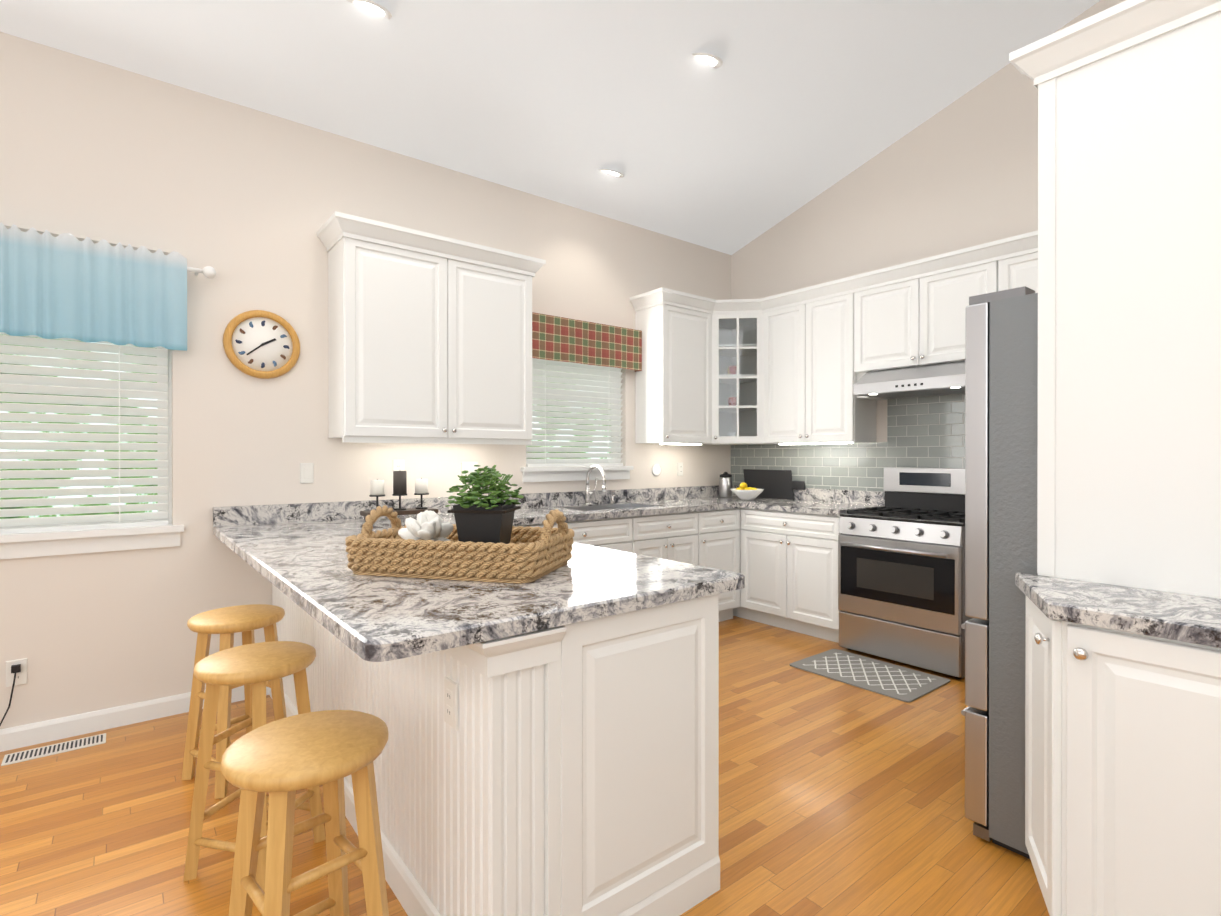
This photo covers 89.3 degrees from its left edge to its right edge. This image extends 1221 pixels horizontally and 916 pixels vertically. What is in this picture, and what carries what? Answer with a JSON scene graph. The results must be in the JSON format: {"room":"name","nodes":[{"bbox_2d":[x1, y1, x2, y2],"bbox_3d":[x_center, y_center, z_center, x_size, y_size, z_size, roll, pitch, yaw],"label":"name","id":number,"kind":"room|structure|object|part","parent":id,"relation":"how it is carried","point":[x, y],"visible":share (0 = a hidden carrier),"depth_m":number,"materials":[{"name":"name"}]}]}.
{"room":"kitchen","nodes":[
{"label":"kitchen","id":0,"kind":"room"},
{"bbox_2d":[0,32,730,728],"bbox_3d":[-2.117,-0.304,3.281,8.150,3.190,0.160,0,0,-38],"label":"wall","id":1,"kind":"structure","parent":0,"point":[244,202],"depth_m":3.24,"materials":[{"name":"beige paint"}]},
{"bbox_2d":[6,658,26,686],"bbox_3d":[-2.648,0.956,2.756,0.070,0.115,0.008,0,0,-38],"label":"outlet","id":2,"kind":"object","parent":1,"relation":"attached to","point":[21,677],"depth_m":2.76,"materials":[{"name":"white plastic"}]},
{"bbox_2d":[0,664,20,725],"bbox_3d":[-2.873,1.105,2.545,0.645,0.369,0.038,0,0,-38],"label":"plug","id":3,"kind":"object","parent":2,"relation":"attached to","point":[15,669],"visible":0.94,"depth_m":2.72,"materials":[{"name":"black plastic"}]},
{"bbox_2d":[0,336,183,558],"bbox_3d":[-2.691,-0.292,2.791,1.250,1.473,0.195,0,0,-38],"label":"window","id":4,"kind":"structure","parent":1,"relation":"in","point":[24,545],"depth_m":2.94,"materials":[{"name":"white wood"}]},
{"bbox_2d":[0,332,167,533],"bbox_3d":[-2.680,-0.339,2.777,1.130,1.353,0.060,0,0,-38],"label":"window blind","id":5,"kind":"object","parent":4,"relation":"attached to","point":[84,364],"visible":0.6,"depth_m":2.92,"materials":[{"name":"white plastic"}]},
{"bbox_3d":[-2.733,-0.337,2.843,1.136,1.358,0.060,0,0,-38],"label":"window sash","id":6,"kind":"part","parent":4,"relation":"part of","materials":[{"name":"white plastic"}]},
{"bbox_2d":[0,223,215,350],"bbox_3d":[-2.634,-0.767,2.689,1.555,0.481,0.120,0,0,-38],"label":"valance","id":7,"kind":"object","parent":1,"relation":"attached to","point":[68,285],"visible":1,"depth_m":2.83,"materials":[{"name":"blue fabric"}]},
{"bbox_2d":[0,685,268,751],"bbox_3d":[-3.541,1.246,2.042,4.309,0.095,0.014,0,0,-38],"label":"baseboard","id":8,"kind":"structure","parent":1,"relation":"attached to","point":[20,736],"depth_m":2.92,"materials":[{"name":"white wood"}]},
{"bbox_2d":[223,310,299,378],"bbox_3d":[-1.879,-0.615,3.343,0.370,0.370,0.036,0,0,-38],"label":"clock","id":9,"kind":"object","parent":1,"relation":"attached to","point":[262,344],"visible":1,"depth_m":3.34,"materials":[{"name":"brown wood"}]},
{"bbox_2d":[300,463,313,482],"bbox_3d":[-1.715,0.085,3.493,0.070,0.115,0.009,0,0,-38],"label":"outlet","id":10,"kind":"object","parent":1,"relation":"attached to","point":[306,469],"depth_m":3.49,"materials":[{"name":"white plastic"}]},
{"bbox_2d":[325,231,452,442],"bbox_3d":[-1.296,-0.660,3.621,0.588,1.090,0.320,0,0,-38],"label":"upper cabinet","id":11,"kind":"object","parent":1,"relation":"attached to","point":[429,338],"depth_m":3.48,"materials":[{"name":"white wood"}]},
{"bbox_2d":[393,460,403,470],"bbox_3d":[-1.308,0.070,3.817,0.070,0.115,0.008,0,0,-38],"label":"outlet","id":12,"kind":"object","parent":1,"relation":"attached to","point":[398,465],"depth_m":3.81,"materials":[{"name":"white"}]},
{"bbox_2d":[461,462,477,478],"bbox_3d":[-0.937,0.084,4.111,0.116,0.115,0.009,0,0,-38],"label":"outlet","id":13,"kind":"object","parent":1,"relation":"attached to","point":[469,466],"depth_m":4.10,"materials":[{"name":"white plastic"}]},
{"bbox_2d":[453,255,536,442],"bbox_3d":[-0.836,-0.661,3.986,0.587,1.090,0.320,0,0,-38],"label":"upper cabinet","id":14,"kind":"object","parent":1,"relation":"attached to","point":[492,302],"depth_m":3.86,"materials":[{"name":"white wood"}]},
{"bbox_2d":[521,369,633,481],"bbox_3d":[-0.271,-0.412,4.712,1.010,1.163,0.195,0,0,-38],"label":"window","id":15,"kind":"structure","parent":1,"relation":"in","point":[547,474],"depth_m":4.64,"materials":[{"name":"white wood"}]},
{"bbox_3d":[-0.313,-0.457,4.765,0.896,1.048,0.060,0,0,-38],"label":"window sash","id":16,"kind":"part","parent":15,"relation":"part of","materials":[{"name":"white plastic"}]},
{"bbox_2d":[526,358,622,466],"bbox_3d":[-0.260,-0.459,4.698,0.890,1.043,0.060,0,0,-38],"label":"window blind","id":17,"kind":"object","parent":15,"relation":"attached to","point":[587,374],"visible":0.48,"depth_m":4.69,"materials":[{"name":"white plastic"}]},
{"bbox_2d":[532,312,641,371],"bbox_3d":[-0.225,-0.858,4.621,1.152,0.320,0.091,0,0,-38],"label":"plaid valance","id":18,"kind":"object","parent":1,"relation":"attached to","point":[557,338],"visible":0.81,"depth_m":4.60,"materials":[{"name":"fabric"}]},
{"bbox_2d":[652,464,660,475],"bbox_3d":[0.385,0.101,5.157,0.104,0.104,0.014,0,0,-38],"label":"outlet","id":19,"kind":"object","parent":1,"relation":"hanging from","point":[656,469],"visible":1,"depth_m":5.15,"materials":[{"name":"white plastic"}]},
{"bbox_2d":[634,299,720,444],"bbox_3d":[0.554,-0.664,5.066,0.613,1.090,0.359,0,0,-38],"label":"upper cabinet","id":20,"kind":"object","parent":1,"relation":"attached to","point":[676,384],"depth_m":4.92,"materials":[{"name":"white wood"}]},
{"bbox_2d":[677,462,682,475],"bbox_3d":[0.602,0.096,5.334,0.070,0.115,0.008,0,0,-38],"label":"outlet","id":21,"kind":"object","parent":1,"relation":"attached to","point":[679,464],"depth_m":5.33,"materials":[{"name":"white plastic"}]},
{"bbox_2d":[0,616,1049,915],"bbox_3d":[0.225,1.358,0.338,8.450,0.120,7.670,0,0,-38],"label":"floor","id":22,"kind":"structure","parent":0,"point":[838,798],"depth_m":2.22,"materials":[{"name":"brown wood"}]},
{"bbox_2d":[1,733,105,765],"bbox_3d":[-2.455,1.288,2.739,0.340,0.006,0.115,0,0,-38],"label":"floor vent","id":23,"kind":"object","parent":22,"relation":"in","point":[40,752],"visible":1,"depth_m":2.73,"materials":[{"name":"white metal"}]},
{"bbox_2d":[182,604,286,798],"bbox_3d":[-1.530,0.965,2.538,0.374,0.658,0.374,0,0,-38],"label":"stool","id":24,"kind":"object","parent":22,"relation":"on","point":[226,623],"visible":0.71,"depth_m":2.48,"materials":[{"name":"brown wood"}]},
{"bbox_2d":[183,641,325,891],"bbox_3d":[-1.143,0.967,2.002,0.398,0.658,0.398,0,0,-38],"label":"stool","id":25,"kind":"object","parent":22,"relation":"on","point":[256,666],"visible":0.75,"depth_m":1.91,"materials":[{"name":"brown wood"}]},
{"bbox_2d":[220,710,388,915],"bbox_3d":[-0.690,0.968,1.417,0.343,0.658,0.343,0,0,-38],"label":"stool","id":26,"kind":"object","parent":22,"relation":"on","point":[281,761],"visible":1,"depth_m":1.40,"materials":[{"name":"brown wood"}]},
{"bbox_2d":[297,605,332,714],"bbox_3d":[-0.953,0.845,2.879,0.768,0.894,0.616,0,0,-38],"label":"base cabinet","id":27,"kind":"object","parent":22,"relation":"on","point":[309,631],"depth_m":2.60,"materials":[{"name":"white wood"}]},
{"bbox_2d":[333,635,384,870],"bbox_3d":[-0.568,0.846,2.395,0.768,0.894,0.620,0,0,-38],"label":"base cabinet","id":28,"kind":"object","parent":22,"relation":"on","point":[358,683],"depth_m":2.15,"materials":[{"name":"white wood"}]},
{"bbox_2d":[225,521,744,661],"bbox_3d":[-0.617,0.378,2.304,1.140,0.040,1.920,0,0,-38],"label":"countertop","id":29,"kind":"structure","parent":28,"relation":"on","point":[297,553],"depth_m":1.67,"materials":[{"name":"stone"}]},
{"bbox_2d":[345,505,574,582],"bbox_3d":[-0.475,0.262,2.020,0.656,0.192,0.432,0,0,14],"label":"basket","id":30,"kind":"object","parent":29,"relation":"on","point":[528,554],"visible":0.96,"depth_m":1.84,"materials":[{"name":"beige wicker"}]},
{"bbox_2d":[398,510,452,541],"bbox_3d":[-0.588,0.256,1.981,0.184,0.177,0.164,0,0,-38],"label":"ornament","id":31,"kind":"object","parent":30,"relation":"in","point":[427,525],"visible":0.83,"depth_m":1.96,"materials":[{"name":"white ceramic"}]},
{"bbox_2d":[445,465,523,543],"bbox_3d":[-0.394,0.183,1.950,0.255,0.323,0.255,0,0,-38],"label":"plant","id":32,"kind":"object","parent":30,"relation":"in","point":[486,519],"visible":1,"depth_m":1.89,"materials":[{"name":"green plant"}]},
{"bbox_2d":[385,592,728,915],"bbox_3d":[-0.170,0.847,1.889,0.774,0.894,0.668,0,0,-38],"label":"base cabinet","id":33,"kind":"object","parent":22,"relation":"on","point":[569,770],"depth_m":1.60,"materials":[{"name":"white wood"}]},
{"bbox_2d":[444,676,457,730],"bbox_3d":[-0.401,0.615,1.549,0.008,0.115,0.070,0,0,-38],"label":"outlet","id":34,"kind":"object","parent":33,"relation":"attached to","point":[450,685],"depth_m":1.54,"materials":[{"name":"white plastic"}]},
{"bbox_2d":[529,516,636,553],"bbox_3d":[-0.370,0.841,4.166,0.840,0.894,0.625,0,0,-38],"label":"base cabinet","id":35,"kind":"object","parent":22,"relation":"on","point":[620,534],"depth_m":4.05,"materials":[{"name":"white wood"}]},
{"bbox_2d":[637,511,700,565],"bbox_3d":[0.209,0.840,4.626,0.640,0.894,0.625,0,0,-38],"label":"base cabinet","id":36,"kind":"object","parent":22,"relation":"on","point":[672,536],"depth_m":4.41,"materials":[{"name":"white wood"}]},
{"bbox_2d":[701,508,740,618],"bbox_3d":[0.651,0.839,4.977,0.490,0.894,0.625,0,0,-38],"label":"base cabinet","id":37,"kind":"object","parent":22,"relation":"on","point":[720,529],"depth_m":4.76,"materials":[{"name":"white wood"}]},
{"bbox_2d":[213,485,740,543],"bbox_3d":[-0.268,0.323,4.226,4.077,0.140,0.657,0,0,-38],"label":"countertop","id":38,"kind":"structure","parent":37,"relation":"on","point":[230,521],"depth_m":3.90,"materials":[{"name":"stone"}]},
{"bbox_2d":[360,471,437,519],"bbox_3d":[-1.232,0.211,3.615,0.410,0.286,0.150,0,0,-38],"label":"candle holder","id":39,"kind":"object","parent":38,"relation":"on","point":[399,485],"visible":0.85,"depth_m":3.58,"materials":[{"name":"black metal"}]},
{"bbox_2d":[584,465,617,504],"bbox_3d":[-0.026,0.200,4.633,0.284,0.302,0.246,0,0,-38],"label":"faucet","id":40,"kind":"object","parent":38,"relation":"on","point":[588,493],"visible":1,"depth_m":4.62,"materials":[{"name":"silver metal"}]},
{"bbox_2d":[719,472,731,497],"bbox_3d":[1.022,0.235,5.482,0.116,0.227,0.116,0,0,-38],"label":"canister","id":41,"kind":"object","parent":38,"relation":"on","point":[725,484],"visible":1,"depth_m":5.43,"materials":[{"name":"silver metal"}]},
{"bbox_2d":[731,482,763,499],"bbox_3d":[1.142,0.278,5.169,0.280,0.143,0.280,0,0,-38],"label":"fruit bowl","id":42,"kind":"object","parent":38,"relation":"on","point":[743,491],"visible":1,"depth_m":5.10,"materials":[{"name":"white ceramic"}]},
{"bbox_2d":[743,469,805,499],"bbox_3d":[1.401,0.226,5.310,0.052,0.248,0.620,0,0,-38],"label":"cutting board","id":43,"kind":"object","parent":38,"relation":"on","point":[777,484],"visible":0.88,"depth_m":5.30,"materials":[{"name":"black wood"}]},
{"bbox_2d":[741,488,884,515],"bbox_3d":[1.541,0.322,4.708,0.642,0.140,0.838,0,0,-38],"label":"countertop","id":44,"kind":"structure","parent":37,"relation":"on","point":[832,502],"depth_m":4.73,"materials":[{"name":"stone"}]},
{"bbox_2d":[741,508,840,642],"bbox_3d":[1.540,0.840,4.724,0.626,0.894,0.866,0,0,-38],"label":"base cabinet","id":45,"kind":"object","parent":22,"relation":"on","point":[789,560],"depth_m":4.51,"materials":[{"name":"white wood"}]},
{"bbox_2d":[790,649,949,702],"bbox_3d":[1.536,1.284,3.703,0.510,0.008,0.750,0,0,-38],"label":"rug","id":46,"kind":"object","parent":22,"relation":"on","point":[903,684],"visible":0.96,"depth_m":3.66,"materials":[{"name":"grey fabric"}]},
{"bbox_2d":[838,467,971,678],"bbox_3d":[2.008,0.678,4.036,0.749,1.220,0.768,0,0,-38],"label":"range","id":47,"kind":"object","parent":22,"relation":"on","point":[901,576],"visible":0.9,"depth_m":3.85,"materials":[{"name":"silver metal"}]},
{"bbox_2d":[961,286,1037,858],"bbox_3d":[1.812,0.371,2.090,0.902,1.845,0.864,0,0,-38],"label":"fridge","id":48,"kind":"object","parent":22,"relation":"on","point":[1001,386],"visible":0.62,"depth_m":2.04,"materials":[{"name":"grey metal"}]},
{"bbox_2d":[1009,0,1220,598],"bbox_3d":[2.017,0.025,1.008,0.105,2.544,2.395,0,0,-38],"label":"tall cabinet","id":49,"kind":"object","parent":22,"relation":"on","point":[1129,312],"visible":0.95,"depth_m":1.73,"materials":[{"name":"white wood"}]},
{"bbox_2d":[1025,617,1220,915],"bbox_3d":[1.370,0.849,1.527,0.382,0.894,0.701,0,0,-38],"label":"base cabinet","id":50,"kind":"object","parent":22,"relation":"on","point":[1122,750],"depth_m":1.44,"materials":[{"name":"white wood"}]},
{"bbox_2d":[1015,573,1220,648],"bbox_3d":[1.868,0.381,0.889,0.395,0.040,2.395,0,0,-38],"label":"countertop","id":51,"kind":"structure","parent":50,"relation":"on","point":[1168,616],"depth_m":1.51,"materials":[{"name":"grey stone"}]},
{"bbox_2d":[0,0,1099,254],"bbox_3d":[0.225,-2.963,0.326,8.470,2.273,7.690,0,0,-38],"label":"ceiling","id":52,"kind":"structure","parent":0,"point":[786,110],"depth_m":3.56,"materials":[{"name":"white paint"}]},
{"bbox_2d":[346,0,391,19],"bbox_3d":[-1.134,-2.107,2.902,0.205,0.060,0.198,0,0,-44],"label":"recessed light","id":53,"kind":"object","parent":52,"relation":"in","point":[368,4],"depth_m":2.87,"materials":[{"name":"white"}]},
{"bbox_2d":[598,169,623,177],"bbox_3d":[-0.004,-1.994,4.332,0.205,0.060,0.198,0,0,-44],"label":"recessed light","id":54,"kind":"object","parent":52,"relation":"in","point":[618,174],"depth_m":4.29,"materials":[{"name":"white"}]},
{"bbox_2d":[692,52,722,68],"bbox_3d":[0.539,-2.264,3.526,0.205,0.060,0.198,0,0,-44],"label":"recessed light","id":55,"kind":"object","parent":52,"relation":"in","point":[715,61],"depth_m":3.48,"materials":[{"name":"white"}]},
{"bbox_2d":[731,0,1125,491],"bbox_3d":[3.429,-1.325,2.977,0.160,5.234,7.530,0,0,-38],"label":"wall","id":56,"kind":"structure","parent":0,"point":[961,172],"depth_m":4.38,"materials":[{"name":"beige paint"}]},
{"bbox_2d":[717,303,760,438],"bbox_3d":[1.049,-0.692,5.100,0.311,1.027,0.310,0,0,-38],"label":"upper cabinet","id":57,"kind":"object","parent":56,"relation":"attached to","point":[739,325],"depth_m":5.35,"materials":[{"name":"white wood"}]},
{"bbox_2d":[753,299,824,444],"bbox_3d":[1.472,-0.664,5.021,0.359,1.090,0.444,0,0,-38],"label":"upper cabinet","id":58,"kind":"object","parent":56,"relation":"attached to","point":[782,324],"depth_m":4.92,"materials":[{"name":"white wood"}]},
{"bbox_2d":[805,287,880,443],"bbox_3d":[1.749,-0.663,4.703,0.321,1.090,0.400,0,0,-38],"label":"upper cabinet","id":59,"kind":"object","parent":56,"relation":"attached to","point":[833,414],"depth_m":4.59,"materials":[{"name":"white wood"}]},
{"bbox_2d":[731,394,964,491],"bbox_3d":[2.060,-0.023,4.568,0.009,0.821,3.019,0,0,-38],"label":"tiled wall","id":60,"kind":"structure","parent":56,"relation":"attached to","point":[926,432],"depth_m":4.61,"materials":[{"name":"grey tile"}]},
{"bbox_2d":[853,275,916,374],"bbox_3d":[2.018,-0.910,4.363,0.321,0.595,0.464,0,0,-38],"label":"upper cabinet","id":61,"kind":"object","parent":56,"relation":"attached to","point":[885,312],"depth_m":4.26,"materials":[{"name":"white wood"}]},
{"bbox_2d":[853,361,964,398],"bbox_3d":[2.105,-0.520,4.111,0.500,0.180,0.768,0,0,-38],"label":"range hood","id":62,"kind":"object","parent":56,"relation":"attached to","point":[930,380],"visible":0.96,"depth_m":4.01,"materials":[{"name":"silver metal"}]},
{"bbox_2d":[917,255,992,365],"bbox_3d":[2.307,-0.909,3.999,0.321,0.595,0.465,0,0,-38],"label":"upper cabinet","id":63,"kind":"object","parent":56,"relation":"attached to","point":[943,293],"depth_m":3.95,"materials":[{"name":"white wood"}]},
{"bbox_2d":[993,243,1037,292],"bbox_3d":[2.562,-0.908,3.679,0.321,0.595,0.354,0,0,-38],"label":"upper cabinet","id":64,"kind":"object","parent":56,"relation":"attached to","point":[1011,269],"depth_m":3.64,"materials":[{"name":"white wood"}]},
{"label":"outside","id":65,"kind":"structure","parent":0,"visible":0},
{"bbox_2d":[0,334,156,518],"bbox_3d":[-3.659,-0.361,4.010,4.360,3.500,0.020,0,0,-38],"label":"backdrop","id":66,"kind":"structure","parent":65,"point":[77,450],"depth_m":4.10,"materials":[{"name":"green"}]},
{"bbox_2d":[527,363,610,458],"bbox_3d":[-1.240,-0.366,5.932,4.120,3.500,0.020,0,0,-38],"label":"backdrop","id":67,"kind":"structure","parent":65,"point":[569,429],"depth_m":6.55,"materials":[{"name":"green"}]}
]}

